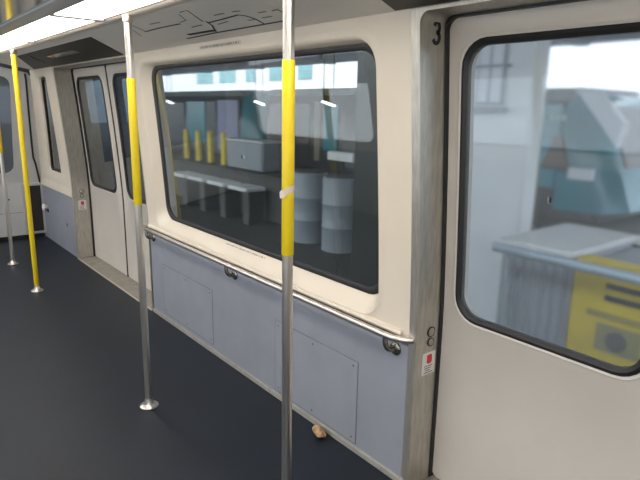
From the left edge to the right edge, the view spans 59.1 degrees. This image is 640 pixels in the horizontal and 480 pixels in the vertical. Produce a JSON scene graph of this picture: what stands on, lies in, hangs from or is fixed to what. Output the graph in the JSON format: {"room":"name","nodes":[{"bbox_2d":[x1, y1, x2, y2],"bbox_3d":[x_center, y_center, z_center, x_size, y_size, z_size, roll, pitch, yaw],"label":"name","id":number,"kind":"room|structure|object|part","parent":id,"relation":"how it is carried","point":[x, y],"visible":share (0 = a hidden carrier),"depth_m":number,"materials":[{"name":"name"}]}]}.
{"room":"train carriage","nodes":[
{"label":"train carriage","id":0,"kind":"room"},
{"bbox_2d":[0,67,40,183],"bbox_3d":[-4.459,-1.212,5.872,2.910,1.460,0.415,-9,17,-38],"label":"wall","id":1,"kind":"structure","parent":0,"point":[15,175],"depth_m":6.67,"materials":[{"name":"beige plastic"}]},
{"bbox_2d":[0,76,13,172],"bbox_3d":[-4.460,-1.180,5.888,2.240,1.110,0.284,-9,17,-38],"label":"window","id":2,"kind":"structure","parent":1,"relation":"in","point":[5,104],"depth_m":6.53,"materials":[{"name":"clear glass"}]},
{"bbox_2d":[0,63,29,75],"bbox_3d":[-4.129,-1.812,5.775,2.140,0.155,0.050,-9,17,-38],"label":"trim","id":3,"kind":"structure","parent":1,"relation":"attached to","point":[1,64],"depth_m":6.34,"materials":[{"name":"black rubber"}]},
{"bbox_2d":[0,40,31,51],"bbox_3d":[-2.610,-1.557,4.519,0.246,0.044,1.462,-9,17,-38],"label":"ceiling light","id":4,"kind":"object","parent":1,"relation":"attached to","point":[4,44],"visible":0.35,"depth_m":4.29,"materials":[{"name":"white plastic"}]},
{"bbox_2d":[0,0,85,35],"bbox_3d":[-1.055,-1.028,2.375,0.102,0.060,9.100,-9,17,-38],"label":"trim","id":5,"kind":"structure","parent":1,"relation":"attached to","point":[51,7],"depth_m":2.73,"materials":[{"name":"grey"}]},
{"bbox_2d":[0,15,101,42],"bbox_3d":[-1.687,-1.280,3.409,0.246,0.044,1.462,-9,17,-38],"label":"ceiling light","id":6,"kind":"object","parent":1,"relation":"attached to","point":[50,25],"visible":0.51,"depth_m":3.33,"materials":[{"name":"white plastic"}]},
{"bbox_2d":[52,0,162,20],"bbox_3d":[-0.765,-1.003,2.298,0.246,0.044,1.462,-9,17,-38],"label":"ceiling light","id":7,"kind":"object","parent":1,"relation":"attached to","point":[98,10],"visible":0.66,"depth_m":2.60,"materials":[{"name":"white plastic"}]},
{"bbox_2d":[0,182,45,240],"bbox_3d":[-4.595,-0.205,6.232,2.880,0.690,0.080,-9,17,-38],"label":"wall","id":8,"kind":"structure","parent":0,"point":[14,191],"depth_m":6.88,"materials":[{"name":"white plastic"}]},
{"bbox_2d":[21,183,46,233],"bbox_3d":[-3.546,-0.391,7.010,0.227,0.615,0.023,-9,17,-38],"label":"air vent","id":9,"kind":"object","parent":8,"relation":"in","point":[36,191],"visible":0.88,"depth_m":7.02,"materials":[{"name":"grey metal"}]},
{"bbox_2d":[0,0,49,24],"bbox_3d":[-1.453,-0.994,2.119,0.840,0.065,9.200,-9,17,-38],"label":"ceiling","id":10,"kind":"structure","parent":0,"point":[9,9],"depth_m":2.61,"materials":[{"name":"grey"}]},
{"bbox_2d":[29,67,70,187],"bbox_3d":[-3.064,-1.264,6.367,0.141,1.266,1.320,-9,17,-38],"label":"wall","id":11,"kind":"structure","parent":0,"point":[63,178],"depth_m":6.27,"materials":[{"name":"beige plastic"}]},
{"bbox_2d":[24,73,40,182],"bbox_3d":[-3.424,-1.259,6.717,0.076,1.372,0.367,-2,14,-14],"label":"trim","id":12,"kind":"structure","parent":11,"relation":"attached to","point":[27,97],"depth_m":6.67,"materials":[{"name":"black rubber"}]},
{"bbox_2d":[41,77,60,172],"bbox_3d":[-3.012,-1.279,6.318,0.106,1.032,0.480,-9,17,-38],"label":"window","id":13,"kind":"structure","parent":11,"relation":"in","point":[54,157],"depth_m":6.35,"materials":[{"name":"black glass"}]},
{"bbox_2d":[52,55,153,310],"bbox_3d":[-1.935,-0.574,5.248,0.351,2.053,2.048,-9,17,-38],"label":"door","id":14,"kind":"structure","parent":11,"relation":"in","point":[92,96],"depth_m":5.59,"materials":[{"name":"metal"}]},
{"bbox_2d":[40,177,76,256],"bbox_3d":[-3.052,-0.302,6.617,0.060,0.760,1.320,-9,17,-38],"label":"wall","id":15,"kind":"structure","parent":0,"point":[60,227],"depth_m":6.53,"materials":[{"name":"blue laminate"}]},
{"bbox_2d":[42,204,48,211],"bbox_3d":[-3.373,-0.397,6.929,0.058,0.100,0.100,-9,17,-38],"label":"bumper cover","id":16,"kind":"object","parent":15,"relation":"attached to","point":[44,206],"visible":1,"depth_m":6.91,"materials":[{"name":"white plastic"}]},
{"bbox_2d":[0,235,392,479],"bbox_3d":[-1.611,1.052,2.750,2.840,0.060,9.580,-9,17,-38],"label":"floor","id":17,"kind":"structure","parent":0,"point":[72,385],"depth_m":3.22,"materials":[{"name":"grey plastic"}]},
{"bbox_2d":[0,128,17,264],"bbox_3d":[-3.191,-0.755,5.673,0.104,2.066,0.104,-9,17,-38],"label":"pole","id":18,"kind":"object","parent":17,"relation":"on","point":[12,261],"visible":1,"depth_m":5.75,"materials":[{"name":"silver metal"}]},
{"bbox_2d":[10,49,43,291],"bbox_3d":[-2.525,-0.549,4.848,0.104,2.066,0.104,-9,17,-38],"label":"pole","id":19,"kind":"object","parent":17,"relation":"on","point":[13,52],"visible":1,"depth_m":4.82,"materials":[{"name":"yellow metal"}]},
{"bbox_2d":[122,14,158,409],"bbox_3d":[-0.942,-0.073,2.943,0.104,2.066,0.104,-9,17,-38],"label":"pole","id":20,"kind":"object","parent":17,"relation":"on","point":[149,403],"visible":1,"depth_m":2.90,"materials":[{"name":"silver metal"}]},
{"bbox_2d":[280,0,294,479],"bbox_3d":[-0.112,0.176,1.945,0.104,2.066,0.104,-9,17,-38],"label":"pole","id":21,"kind":"object","parent":17,"relation":"on","point":[288,62],"visible":1,"depth_m":1.87,"materials":[{"name":"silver metal"}]},
{"bbox_2d":[312,425,325,437],"bbox_3d":[-0.005,0.986,2.907,0.052,0.053,0.090,-6,15,-27],"label":"scrap","id":22,"kind":"object","parent":17,"relation":"on","point":[318,431],"visible":1,"depth_m":2.88,"materials":[{"name":"beige paper"}]},
{"bbox_2d":[0,0,463,69],"bbox_3d":[-0.438,-1.116,2.833,0.810,0.156,9.050,-9,17,-38],"label":"ceiling","id":23,"kind":"structure","parent":0,"point":[314,11],"depth_m":2.79,"materials":[{"name":"white plastic"}]},
{"bbox_2d":[17,37,122,68],"bbox_3d":[-2.301,-1.587,4.907,0.351,0.067,3.060,-9,17,-38],"label":"panel","id":24,"kind":"object","parent":23,"relation":"attached to","point":[86,49],"visible":1,"depth_m":4.52,"materials":[{"name":"grey"}]},
{"bbox_3d":[-2.748,-1.711,5.399,0.200,0.038,0.750,-9,17,-38],"label":"vent plate","id":25,"kind":"part","parent":24,"relation":"part of","materials":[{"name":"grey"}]},
{"bbox_2d":[0,0,191,55],"bbox_3d":[-0.761,-1.063,2.544,0.073,0.059,9.000,-9,17,-38],"label":"trim","id":26,"kind":"structure","parent":23,"relation":"attached to","point":[163,4],"depth_m":2.99,"materials":[{"name":"beige"}]},
{"bbox_2d":[114,0,305,41],"bbox_3d":[-0.632,-1.076,2.799,0.355,0.063,1.387,-9,17,-38],"label":"map","id":27,"kind":"object","parent":23,"relation":"attached to","point":[201,18],"visible":0.94,"depth_m":2.66,"materials":[{"name":"grey"}]},
{"bbox_2d":[382,0,459,10],"bbox_3d":[0.826,-0.648,1.144,0.349,0.067,2.175,-9,17,-38],"label":"panel","id":28,"kind":"object","parent":23,"relation":"attached to","point":[397,5],"visible":1,"depth_m":1.97,"materials":[{"name":"beige plastic"}]},
{"bbox_2d":[134,8,413,345],"bbox_3d":[-0.488,-0.453,3.276,0.142,1.342,2.792,-9,17,-38],"label":"window frame","id":29,"kind":"structure","parent":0,"point":[388,35],"depth_m":2.46,"materials":[{"name":"beige plastic"}]},
{"bbox_2d":[199,40,240,49],"bbox_3d":[-0.558,-1.076,3.120,0.004,0.020,0.460,-9,17,-38],"label":"strip","id":30,"kind":"object","parent":29,"relation":"attached to","point":[237,42],"visible":1,"depth_m":3.10,"materials":[{"name":"beige"}]},
{"bbox_2d":[202,41,238,47],"bbox_3d":[-0.558,-1.076,3.119,0.001,0.011,0.428,-9,17,-38],"label":"print","id":31,"kind":"object","parent":30,"relation":"on","point":[231,42],"depth_m":3.10,"materials":[{"name":"grey"}]},
{"bbox_2d":[227,244,264,258],"bbox_3d":[-0.461,0.065,3.446,0.010,0.016,0.480,-9,17,-38],"label":"strip","id":32,"kind":"object","parent":29,"relation":"attached to","point":[227,244],"visible":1,"depth_m":3.41,"materials":[{"name":"beige"}]},
{"bbox_2d":[152,43,378,293],"bbox_3d":[-0.447,-0.479,3.274,0.100,1.100,2.322,-9,17,-38],"label":"window","id":33,"kind":"structure","parent":29,"relation":"in","point":[210,114],"depth_m":2.98,"materials":[{"name":"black glass"}]},
{"bbox_2d":[143,224,413,355],"bbox_3d":[-0.515,0.202,3.435,0.073,0.117,2.839,-9,17,-38],"label":"wall handrail","id":34,"kind":"object","parent":29,"relation":"attached to","point":[395,348],"visible":0.98,"depth_m":2.84,"materials":[{"name":"silver metal"}]},
{"bbox_2d":[150,233,407,476],"bbox_3d":[-0.467,0.504,3.520,0.052,0.636,2.757,-9,17,-38],"label":"wall","id":35,"kind":"structure","parent":0,"point":[344,377],"depth_m":3.04,"materials":[{"name":"blue laminate"}]},
{"bbox_3d":[-0.971,0.451,4.109,0.004,0.388,0.785,-9,17,-38],"label":"access panel","id":36,"kind":"part","parent":35,"relation":"part of","materials":[{"name":"grey metal"}]},
{"bbox_2d":[153,308,402,479],"bbox_3d":[-0.483,0.829,3.587,0.038,0.032,2.757,-9,17,-38],"label":"baseboard","id":37,"kind":"structure","parent":35,"relation":"attached to","point":[376,464],"depth_m":3.13,"materials":[{"name":"grey metal"}]},
{"bbox_3d":[-0.040,0.727,2.989,0.004,0.430,0.690,-9,17,-38],"label":"access panel","id":38,"kind":"part","parent":35,"relation":"part of","materials":[{"name":"grey metal"}]},
{"bbox_3d":[2.073,0.642,0.262,0.141,2.006,1.350,-9,17,-38],"label":"wall","id":39,"kind":"structure","parent":0,"visible":0},
{"bbox_2d":[401,0,639,479],"bbox_3d":[1.079,0.336,1.605,0.329,2.053,2.042,-9,17,-38],"label":"door","id":40,"kind":"structure","parent":39,"relation":"in","point":[523,363],"depth_m":2.04,"materials":[{"name":"metal"}]},
{"bbox_3d":[1.058,0.315,1.582,0.274,2.003,2.042,-9,17,-38],"label":"frame","id":41,"kind":"part","parent":40,"relation":"part of","materials":[{"name":"metal"}]}
]}

